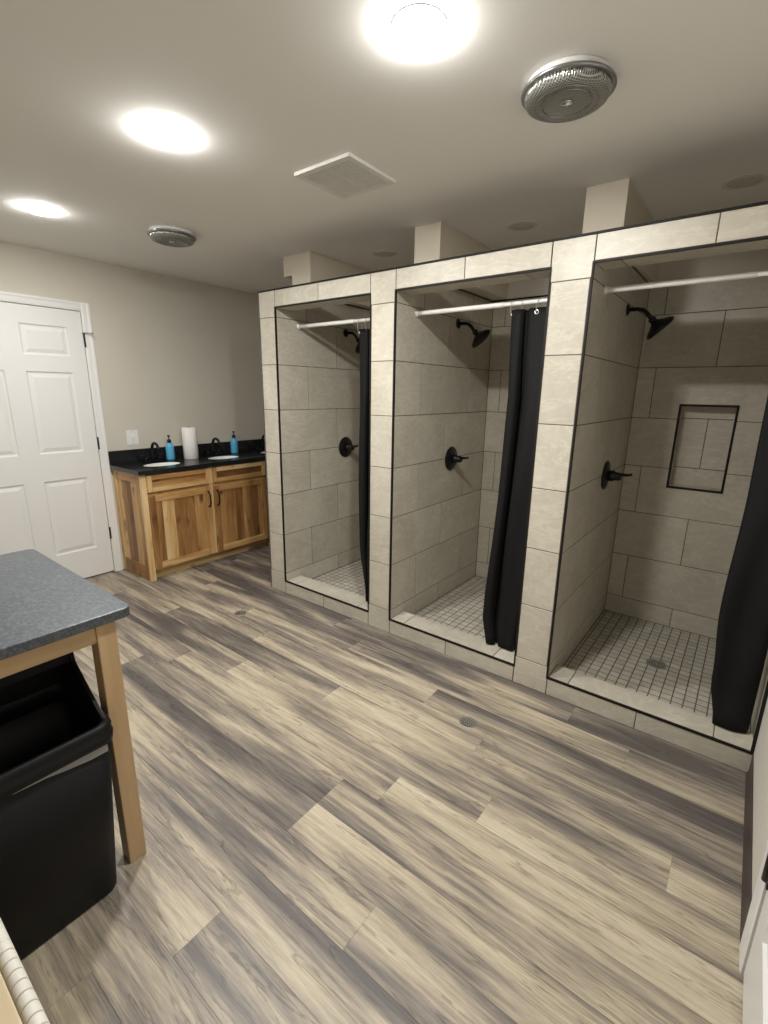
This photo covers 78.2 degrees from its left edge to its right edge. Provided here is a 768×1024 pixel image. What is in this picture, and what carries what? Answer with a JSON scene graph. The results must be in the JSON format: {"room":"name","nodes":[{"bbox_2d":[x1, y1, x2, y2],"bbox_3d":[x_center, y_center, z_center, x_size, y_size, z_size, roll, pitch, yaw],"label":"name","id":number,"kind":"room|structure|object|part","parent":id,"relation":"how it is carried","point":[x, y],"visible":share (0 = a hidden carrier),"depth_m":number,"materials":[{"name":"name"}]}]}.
{"room":"communal shower room","nodes":[
{"label":"communal shower room","id":0,"kind":"room"},
{"bbox_2d":[0,241,263,570],"bbox_3d":[-2.487,-0.627,3.524,0.100,2.430,4.365,12,18,36],"label":"wall","id":1,"kind":"structure","parent":0,"point":[172,353],"depth_m":4.03,"materials":[{"name":"beige paint"}]},
{"bbox_2d":[0,302,113,577],"bbox_3d":[-2.528,-0.415,3.421,0.091,2.044,0.976,12,18,36],"label":"door","id":2,"kind":"structure","parent":1,"relation":"in","point":[52,500],"depth_m":3.48,"materials":[{"name":"white paint"}]},
{"bbox_2d":[0,291,122,570],"bbox_3d":[-2.550,-0.436,3.396,0.014,2.121,1.049,12,18,36],"label":"trim","id":3,"kind":"structure","parent":1,"relation":"attached to","point":[84,308],"depth_m":3.67,"materials":[{"name":"white paint"}]},
{"bbox_2d":[126,430,138,444],"bbox_3d":[-2.101,-0.623,3.950,0.011,0.122,0.094,12,18,36],"label":"light switch","id":4,"kind":"object","parent":1,"relation":"attached to","point":[132,435],"visible":1,"depth_m":3.95,"materials":[{"name":"white plastic"}]},
{"bbox_2d":[276,304,369,579],"bbox_3d":[-0.432,-0.554,3.899,0.166,2.165,1.203,12,18,36],"label":"wall","id":5,"kind":"structure","parent":0,"point":[320,393],"depth_m":3.67,"materials":[{"name":"tile"}]},
{"bbox_2d":[297,318,369,329],"bbox_3d":[-0.278,-1.237,3.084,0.816,0.038,0.038,12,18,36],"label":"curtain rod","id":6,"kind":"object","parent":5,"relation":"attached to","point":[350,321],"visible":0.62,"depth_m":3.12,"materials":[{"name":"white metal"}]},
{"bbox_2d":[357,317,369,600],"bbox_3d":[-0.099,-0.302,3.118,0.252,1.859,0.142,12,18,36],"label":"shower curtain","id":7,"kind":"object","parent":6,"relation":"hanging from","point":[364,334],"visible":0.38,"depth_m":3.13,"materials":[{"name":"black fabric"}]},
{"bbox_2d":[339,437,357,456],"bbox_3d":[-0.264,-0.527,3.870,0.142,0.168,0.168,12,18,36],"label":"shower valve","id":8,"kind":"object","parent":5,"relation":"attached to","point":[346,447],"visible":1,"depth_m":3.87,"materials":[{"name":"black metal"}]},
{"bbox_2d":[343,329,359,353],"bbox_3d":[-0.203,-1.326,3.664,0.224,0.187,0.147,12,18,36],"label":"showerhead","id":9,"kind":"object","parent":5,"relation":"attached to","point":[345,332],"visible":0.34,"depth_m":3.65,"materials":[{"name":"black metal"}]},
{"bbox_3d":[-0.245,-1.366,3.669,0.123,0.072,0.021,12,18,36],"label":"arm","id":10,"kind":"part","parent":9,"relation":"part of","materials":[{"name":"black metal"}]},
{"bbox_2d":[283,251,369,309],"bbox_3d":[-0.318,-1.752,3.679,0.271,0.259,0.959,12,18,36],"label":"wall","id":11,"kind":"structure","parent":0,"point":[309,266],"depth_m":3.32,"materials":[{"name":"beige paint"}]},
{"bbox_2d":[2,545,745,1023],"bbox_3d":[-0.753,0.933,2.526,4.426,0.107,4.365,12,18,36],"label":"floor","id":12,"kind":"structure","parent":0,"point":[327,840],"depth_m":1.64,"materials":[{"name":"plastic"}]},
{"bbox_2d":[0,918,49,1023],"bbox_3d":[-0.753,1.139,0.692,0.740,0.450,0.504,12,18,36],"label":"bench","id":13,"kind":"object","parent":12,"relation":"on","point":[29,1007],"visible":1,"depth_m":0.86,"materials":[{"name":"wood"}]},
{"bbox_3d":[-0.759,0.940,0.629,0.740,0.030,0.474,12,18,36],"label":"seat","id":14,"kind":"part","parent":13,"relation":"part of","materials":[{"name":"brown wood"}]},
{"bbox_2d":[0,652,116,973],"bbox_3d":[-1.055,0.796,1.321,0.359,0.794,0.477,12,18,36],"label":"trash bin","id":15,"kind":"object","parent":12,"relation":"on","point":[58,856],"visible":0.81,"depth_m":1.33,"materials":[{"name":"black plastic"}]},
{"bbox_3d":[-1.053,0.644,1.282,0.359,0.070,0.477,12,18,36],"label":"lid","id":16,"kind":"part","parent":15,"relation":"part of","materials":[{"name":"black plastic"}]},
{"bbox_2d":[0,549,146,862],"bbox_3d":[-1.488,0.765,1.233,0.827,0.887,1.340,12,18,36],"label":"table","id":17,"kind":"object","parent":12,"relation":"on","point":[48,611],"visible":0.94,"depth_m":1.41,"materials":[{"name":"grey stone"}]},
{"bbox_3d":[-0.828,0.728,1.479,0.054,0.857,0.053,12,18,36],"label":"leg","id":18,"kind":"part","parent":17,"relation":"part of","materials":[{"name":"brown wood"}]},
{"bbox_2d":[112,460,268,581],"bbox_3d":[-1.657,-0.003,4.287,0.514,0.871,1.214,12,18,36],"label":"vanity cabinet","id":19,"kind":"object","parent":12,"relation":"on","point":[170,522],"visible":0.88,"depth_m":3.99,"materials":[{"name":"brown wood"}]},
{"bbox_3d":[-2.049,-0.287,3.752,0.341,0.071,0.018,12,18,36],"label":"rail","id":20,"kind":"part","parent":19,"relation":"part of","materials":[{"name":"brown wood"}]},
{"bbox_3d":[-2.053,0.076,3.848,0.341,0.680,0.009,12,18,36],"label":"panel","id":21,"kind":"part","parent":19,"relation":"part of","materials":[{"name":"brown wood"}]},
{"bbox_3d":[-2.061,0.465,3.943,0.341,0.120,0.018,12,18,36],"label":"rail","id":22,"kind":"part","parent":19,"relation":"part of","materials":[{"name":"brown wood"}]},
{"bbox_3d":[-1.661,-0.307,3.835,0.019,0.036,0.466,12,18,36],"label":"rail","id":23,"kind":"part","parent":19,"relation":"part of","materials":[{"name":"brown wood"}]},
{"bbox_3d":[-1.665,-0.262,3.849,0.009,0.067,0.474,12,18,36],"label":"drawer","id":24,"kind":"part","parent":19,"relation":"part of","materials":[{"name":"brown wood"}]},
{"bbox_3d":[-1.663,-0.215,3.858,0.019,0.036,0.466,12,18,36],"label":"rail","id":25,"kind":"part","parent":19,"relation":"part of","materials":[{"name":"brown wood"}]},
{"bbox_3d":[-1.664,-0.145,3.876,0.019,0.052,0.434,12,18,36],"label":"rail","id":26,"kind":"part","parent":19,"relation":"part of","materials":[{"name":"brown wood"}]},
{"bbox_3d":[-1.671,0.120,3.946,0.009,0.506,0.442,12,18,36],"label":"door","id":27,"kind":"part","parent":19,"relation":"part of","materials":[{"name":"brown wood"}]},
{"bbox_2d":[108,439,264,475],"bbox_3d":[-1.499,-0.546,4.372,0.492,0.142,1.780,12,18,36],"label":"countertop","id":28,"kind":"structure","parent":19,"relation":"on","point":[127,461],"depth_m":4.08,"materials":[{"name":"black stone"}]},
{"bbox_2d":[140,442,164,462],"bbox_3d":[-1.959,-0.511,4.009,0.166,0.173,0.163,0,14,-5],"label":"faucet","id":29,"kind":"object","parent":28,"relation":"on","point":[153,459],"visible":1,"depth_m":4.00,"materials":[{"name":"black metal"}]},
{"bbox_3d":[-1.927,-0.510,3.981,0.140,0.160,0.036,12,18,36],"label":"spout","id":30,"kind":"part","parent":29,"relation":"part of","materials":[{"name":"black metal"}]},
{"bbox_2d":[144,462,178,466],"bbox_3d":[-1.839,-0.304,3.939,0.208,0.186,0.318,12,18,36],"label":"sink basin","id":31,"kind":"object","parent":28,"relation":"in","point":[165,463],"visible":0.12,"depth_m":4.01,"materials":[{"name":"white ceramic"}]},
{"bbox_2d":[165,435,174,459],"bbox_3d":[-1.875,-0.564,4.135,0.070,0.217,0.070,7,15,23],"label":"soap dispenser","id":32,"kind":"object","parent":28,"relation":"on","point":[170,454],"visible":1,"depth_m":4.12,"materials":[{"name":"blue plastic"}]},
{"bbox_2d":[165,443,174,459],"bbox_3d":[-1.875,-0.532,4.143,0.070,0.152,0.070,12,18,36],"label":"bottle","id":33,"kind":"object","parent":32,"relation":"attached to","point":[170,454],"depth_m":4.12,"materials":[{"name":"blue plastic"}]},
{"bbox_2d":[181,427,198,458],"bbox_3d":[-1.734,-0.617,4.224,0.124,0.280,0.124,12,18,36],"label":"paper towel roll","id":34,"kind":"object","parent":28,"relation":"on","point":[189,434],"visible":1,"depth_m":4.18,"materials":[{"name":"white paper"}]},
{"bbox_2d":[203,437,223,455],"bbox_3d":[-1.605,-0.619,4.456,0.166,0.173,0.163,0,14,-5],"label":"faucet","id":35,"kind":"object","parent":28,"relation":"on","point":[215,438],"visible":1,"depth_m":4.44,"materials":[{"name":"black metal"}]},
{"bbox_3d":[-1.573,-0.618,4.428,0.140,0.160,0.036,12,18,36],"label":"spout","id":36,"kind":"part","parent":35,"relation":"part of","materials":[{"name":"black metal"}]},
{"bbox_2d":[208,456,238,458],"bbox_3d":[-1.483,-0.413,4.389,0.208,0.186,0.318,12,18,36],"label":"sink basin","id":37,"kind":"object","parent":28,"relation":"in","point":[218,457],"visible":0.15,"depth_m":4.46,"materials":[{"name":"white ceramic"}]},
{"bbox_2d":[230,431,237,453],"bbox_3d":[-1.471,-0.684,4.636,0.070,0.217,0.070,7,15,23],"label":"soap dispenser","id":38,"kind":"object","parent":28,"relation":"on","point":[234,443],"visible":1,"depth_m":4.62,"materials":[{"name":"blue plastic"}]},
{"bbox_2d":[230,438,237,453],"bbox_3d":[-1.472,-0.653,4.644,0.070,0.152,0.070,12,18,36],"label":"bottle","id":39,"kind":"object","parent":38,"relation":"attached to","point":[234,443],"depth_m":4.62,"materials":[{"name":"blue plastic"}]},
{"bbox_2d":[255,434,264,450],"bbox_3d":[-1.251,-0.726,4.903,0.166,0.173,0.163,0,14,-5],"label":"faucet","id":40,"kind":"object","parent":28,"relation":"on","point":[262,438],"visible":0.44,"depth_m":4.89,"materials":[{"name":"black metal"}]},
{"bbox_3d":[-1.219,-0.726,4.875,0.140,0.160,0.036,12,18,36],"label":"spout","id":41,"kind":"part","parent":40,"relation":"part of","materials":[{"name":"black metal"}]},
{"bbox_3d":[-1.672,0.388,4.011,0.019,0.052,0.434,12,18,36],"label":"rail","id":42,"kind":"part","parent":19,"relation":"part of","materials":[{"name":"brown wood"}]},
{"bbox_3d":[-1.498,-0.384,4.069,0.020,0.022,1.124,12,18,36],"label":"rail","id":43,"kind":"part","parent":19,"relation":"part of","materials":[{"name":"brown wood"}]},
{"bbox_3d":[-1.500,-0.241,4.105,0.020,0.035,1.124,12,18,36],"label":"rail","id":44,"kind":"part","parent":19,"relation":"part of","materials":[{"name":"brown wood"}]},
{"bbox_3d":[-1.313,-0.369,4.293,0.009,0.067,0.492,12,18,36],"label":"drawer","id":45,"kind":"part","parent":19,"relation":"part of","materials":[{"name":"brown wood"}]},
{"bbox_3d":[-1.309,-0.414,4.279,0.019,0.036,0.484,12,18,36],"label":"rail","id":46,"kind":"part","parent":19,"relation":"part of","materials":[{"name":"brown wood"}]},
{"bbox_3d":[-1.310,-0.322,4.303,0.019,0.036,0.484,12,18,36],"label":"rail","id":47,"kind":"part","parent":19,"relation":"part of","materials":[{"name":"brown wood"}]},
{"bbox_3d":[-1.312,-0.253,4.320,0.019,0.052,0.452,12,18,36],"label":"rail","id":48,"kind":"part","parent":19,"relation":"part of","materials":[{"name":"brown wood"}]},
{"bbox_3d":[-1.319,0.013,4.390,0.009,0.506,0.460,12,18,36],"label":"door","id":49,"kind":"part","parent":19,"relation":"part of","materials":[{"name":"brown wood"}]},
{"bbox_3d":[-1.320,0.281,4.455,0.019,0.052,0.452,12,18,36],"label":"rail","id":50,"kind":"part","parent":19,"relation":"part of","materials":[{"name":"brown wood"}]},
{"bbox_2d":[234,610,246,615],"bbox_3d":[-1.002,0.705,3.299,0.084,0.002,0.084,12,18,36],"label":"floor drain","id":51,"kind":"object","parent":12,"relation":"on","point":[241,612],"visible":1,"depth_m":3.29,"materials":[{"name":"silver metal"}]},
{"bbox_2d":[459,716,476,727],"bbox_3d":[0.397,0.995,2.240,0.084,0.002,0.084,12,18,36],"label":"floor drain","id":52,"kind":"object","parent":12,"relation":"on","point":[465,721],"visible":1,"depth_m":2.24,"materials":[{"name":"silver metal"}]},
{"bbox_2d":[563,610,750,731],"bbox_3d":[1.590,0.877,2.728,0.848,0.026,1.051,12,18,36],"label":"shower floor","id":53,"kind":"structure","parent":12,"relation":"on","point":[616,649],"depth_m":2.75,"materials":[{"name":"tile"}]},
{"bbox_2d":[646,659,667,669],"bbox_3d":[1.559,0.868,2.700,0.108,0.003,0.108,12,18,36],"label":"shower drain","id":54,"kind":"object","parent":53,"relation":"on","point":[655,663],"visible":1,"depth_m":2.70,"materials":[{"name":"silver metal"}]},
{"bbox_2d":[0,0,767,293],"bbox_3d":[-0.716,-1.486,1.913,4.426,0.080,4.365,12,18,36],"label":"ceiling","id":55,"kind":"structure","parent":0,"point":[262,93],"depth_m":1.66,"materials":[{"name":"paint"}]},
{"bbox_2d":[23,204,56,215],"bbox_3d":[-1.836,-1.606,2.524,0.146,0.022,0.146,12,18,36],"label":"recessed light","id":56,"kind":"object","parent":55,"relation":"in","point":[37,209],"visible":1,"depth_m":2.49,"materials":[{"name":"white paint"}]},
{"bbox_2d":[147,225,195,246],"bbox_3d":[-1.284,-1.664,2.863,0.274,0.059,0.274,12,18,36],"label":"heater","id":57,"kind":"object","parent":55,"relation":"attached to","point":[172,236],"visible":1,"depth_m":2.79,"materials":[{"name":"white paint"}]},
{"bbox_2d":[149,231,194,246],"bbox_3d":[-1.284,-1.651,2.866,0.254,0.026,0.254,7,15,23],"label":"grille","id":58,"kind":"object","parent":57,"relation":"attached to","point":[167,238],"depth_m":2.82,"materials":[{"name":"silver metal"}]},
{"bbox_2d":[294,152,395,198],"bbox_3d":[-0.168,-1.472,2.084,0.320,0.014,0.316,12,18,36],"label":"ceiling vent","id":59,"kind":"object","parent":55,"relation":"in","point":[346,175],"visible":1,"depth_m":2.06,"materials":[{"name":"white plastic"}]},
{"bbox_2d":[372,250,396,256],"bbox_3d":[0.004,-1.766,3.232,0.170,0.003,0.170,12,18,36],"label":"recessed light","id":60,"kind":"object","parent":55,"relation":"in","point":[379,253],"visible":1,"depth_m":3.22,"materials":[{"name":"white"}]},
{"bbox_2d":[391,3,447,47],"bbox_3d":[0.091,-1.246,1.224,0.146,0.022,0.146,12,18,36],"label":"recessed light","id":61,"kind":"object","parent":55,"relation":"in","point":[418,25],"visible":1,"depth_m":1.20,"materials":[{"name":"white"}]},
{"bbox_2d":[506,220,537,230],"bbox_3d":[0.775,-1.608,2.657,0.170,0.003,0.170,12,18,36],"label":"recessed light","id":62,"kind":"object","parent":55,"relation":"in","point":[522,225],"visible":1,"depth_m":2.65,"materials":[{"name":"grey"}]},
{"bbox_2d":[521,54,616,122],"bbox_3d":[0.559,-1.274,1.440,0.274,0.059,0.274,12,18,36],"label":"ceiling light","id":63,"kind":"object","parent":55,"relation":"attached to","point":[573,87],"visible":1,"depth_m":1.38,"materials":[{"name":"white paint"}]},
{"bbox_2d":[721,173,767,189],"bbox_3d":[1.582,-1.448,2.071,0.170,0.003,0.170,12,18,36],"label":"recessed light","id":64,"kind":"object","parent":55,"relation":"in","point":[749,180],"visible":1,"depth_m":2.06,"materials":[{"name":"grey"}]},
{"bbox_2d":[391,289,492,617],"bbox_3d":[0.353,-0.394,3.316,0.179,2.165,1.203,12,18,36],"label":"wall","id":65,"kind":"structure","parent":0,"point":[443,388],"depth_m":3.16,"materials":[{"name":"tile"}]},
{"bbox_2d":[445,446,468,469],"bbox_3d":[0.526,-0.366,3.284,0.142,0.168,0.168,12,18,36],"label":"shower valve","id":66,"kind":"object","parent":65,"relation":"attached to","point":[451,457],"visible":1,"depth_m":3.28,"materials":[{"name":"black metal"}]},
{"bbox_2d":[456,319,490,347],"bbox_3d":[0.587,-1.165,3.077,0.224,0.187,0.147,12,18,36],"label":"showerhead","id":67,"kind":"object","parent":65,"relation":"attached to","point":[479,336],"visible":1,"depth_m":3.04,"materials":[{"name":"black metal"}]},
{"bbox_3d":[0.544,-1.205,3.082,0.123,0.072,0.021,12,18,36],"label":"arm","id":68,"kind":"part","parent":67,"relation":"part of","materials":[{"name":"black metal"}]},
{"bbox_2d":[415,298,546,316],"bbox_3d":[0.519,-1.080,2.490,0.834,0.038,0.038,12,18,36],"label":"curtain rod","id":69,"kind":"object","parent":65,"relation":"attached to","point":[544,300],"visible":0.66,"depth_m":2.49,"materials":[{"name":"white metal"}]},
{"bbox_2d":[483,297,546,650],"bbox_3d":[0.706,-0.143,2.527,0.239,1.865,0.144,12,18,36],"label":"shower curtain","id":70,"kind":"object","parent":69,"relation":"hanging from","point":[503,583],"visible":0.77,"depth_m":2.52,"materials":[{"name":"black fabric"}]},
{"bbox_2d":[414,221,507,300],"bbox_3d":[0.533,-1.581,3.055,0.172,0.259,0.944,12,18,36],"label":"wall","id":71,"kind":"structure","parent":0,"point":[438,240],"depth_m":2.72,"materials":[{"name":"beige paint"}]},
{"bbox_2d":[259,204,767,771],"bbox_3d":[0.376,-0.218,2.645,3.026,2.155,0.155,12,18,36],"label":"wall","id":72,"kind":"structure","parent":0,"point":[570,260],"depth_m":2.33,"materials":[{"name":"tile"}]},
{"bbox_2d":[258,293,271,586],"bbox_3d":[-0.870,-0.446,3.481,0.006,2.148,0.010,12,18,36],"label":"trim","id":73,"kind":"structure","parent":72,"relation":"attached to","point":[258,293],"depth_m":3.45,"materials":[{"name":"grey"}]},
{"bbox_2d":[274,293,370,612],"bbox_3d":[-0.413,-0.350,3.143,0.832,1.958,0.012,12,18,36],"label":"trim","id":74,"kind":"structure","parent":72,"relation":"attached to","point":[366,294],"depth_m":3.17,"materials":[{"name":"black metal"}]},
{"bbox_2d":[388,267,551,666],"bbox_3d":[0.383,-0.188,2.551,0.850,1.958,0.012,12,18,36],"label":"trim","id":75,"kind":"structure","parent":72,"relation":"attached to","point":[547,268],"depth_m":2.52,"materials":[{"name":"black metal"}]},
{"bbox_2d":[258,201,767,292],"bbox_3d":[0.383,-1.265,2.385,3.015,0.008,0.158,12,18,36],"label":"trim","id":76,"kind":"structure","parent":72,"relation":"on","point":[763,202],"depth_m":2.03,"materials":[{"name":"black"}]},
{"bbox_2d":[546,236,767,754],"bbox_3d":[1.192,-0.075,1.937,0.854,2.066,0.012,12,18,36],"label":"trim","id":77,"kind":"structure","parent":72,"relation":"attached to","point":[765,696],"depth_m":2.05,"materials":[{"name":"black metal"}]},
{"bbox_2d":[548,178,658,675],"bbox_3d":[1.172,-0.355,2.676,0.212,2.430,1.203,12,18,36],"label":"wall","id":78,"kind":"structure","parent":0,"point":[614,338],"depth_m":2.49,"materials":[{"name":"tile"}]},
{"bbox_2d":[601,461,632,489],"bbox_3d":[1.332,-0.201,2.684,0.142,0.168,0.168,12,18,36],"label":"shower valve","id":79,"kind":"object","parent":78,"relation":"attached to","point":[608,475],"visible":1,"depth_m":2.68,"materials":[{"name":"black metal"}]},
{"bbox_3d":[1.359,-0.208,2.661,0.074,0.028,0.024,12,18,36],"label":"lever","id":80,"kind":"part","parent":79,"relation":"part of","materials":[{"name":"black metal"}]},
{"bbox_2d":[626,304,673,339],"bbox_3d":[1.393,-1.001,2.478,0.224,0.187,0.147,12,18,36],"label":"showerhead","id":81,"kind":"object","parent":78,"relation":"attached to","point":[657,325],"visible":1,"depth_m":2.44,"materials":[{"name":"black metal"}]},
{"bbox_3d":[1.351,-1.041,2.483,0.123,0.072,0.021,12,18,36],"label":"arm","id":82,"kind":"part","parent":81,"relation":"part of","materials":[{"name":"black metal"}]},
{"bbox_2d":[603,270,767,294],"bbox_3d":[1.330,-0.931,1.883,0.846,0.038,0.038,12,18,36],"label":"curtain rod","id":83,"kind":"object","parent":78,"relation":"attached to","point":[751,274],"visible":1,"depth_m":1.94,"materials":[{"name":"white metal"}]},
{"bbox_2d":[711,396,767,732],"bbox_3d":[1.542,0.022,1.895,0.187,1.882,0.142,12,18,36],"label":"shower curtain","id":84,"kind":"object","parent":83,"relation":"hanging from","point":[741,649],"visible":1,"depth_m":1.99,"materials":[{"name":"black fabric"}]},
{"bbox_2d":[475,249,767,577],"bbox_3d":[0.595,-0.676,3.906,4.316,2.430,0.135,12,18,36],"label":"wall","id":85,"kind":"structure","parent":0,"point":[497,395],"depth_m":3.49,"materials":[{"name":"tile"}]},
{"bbox_2d":[604,276,767,638],"bbox_3d":[1.929,-0.259,2.871,0.849,2.170,0.014,12,18,36],"label":"wall","id":86,"kind":"structure","parent":0,"point":[673,549],"depth_m":2.91,"materials":[{"name":"tile"}]},
{"bbox_2d":[666,404,739,493],"bbox_3d":[1.943,-0.392,2.889,0.316,0.535,0.108,12,18,36],"label":"wall niche","id":87,"kind":"object","parent":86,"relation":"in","point":[704,434],"visible":0.92,"depth_m":2.91,"materials":[{"name":"tile"}]},
{"bbox_2d":[751,651,767,896],"bbox_3d":[0.994,0.083,0.936,0.061,2.430,4.365,12,18,36],"label":"wall","id":88,"kind":"structure","parent":0,"point":[760,772],"depth_m":1.63,"materials":[{"name":"grey paint"}]},
{"bbox_2d":[740,754,753,941],"bbox_3d":[1.262,1.111,1.639,0.010,0.100,0.801,12,18,36],"label":"baseboard","id":89,"kind":"structure","parent":88,"relation":"attached to","point":[746,893],"depth_m":1.58,"materials":[{"name":"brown plastic"}]},
{"bbox_2d":[739,841,767,975],"bbox_3d":[0.730,0.286,0.697,0.011,2.145,0.990,12,18,36],"label":"trim","id":90,"kind":"structure","parent":88,"relation":"attached to","point":[760,890],"depth_m":1.26,"materials":[{"name":"white paint"}]},
{"bbox_2d":[742,854,767,1023],"bbox_3d":[0.743,0.325,0.703,0.051,2.044,0.820,12,18,36],"label":"door","id":91,"kind":"structure","parent":88,"relation":"in","point":[755,981],"depth_m":1.13,"materials":[{"name":"white paint"}]}
]}

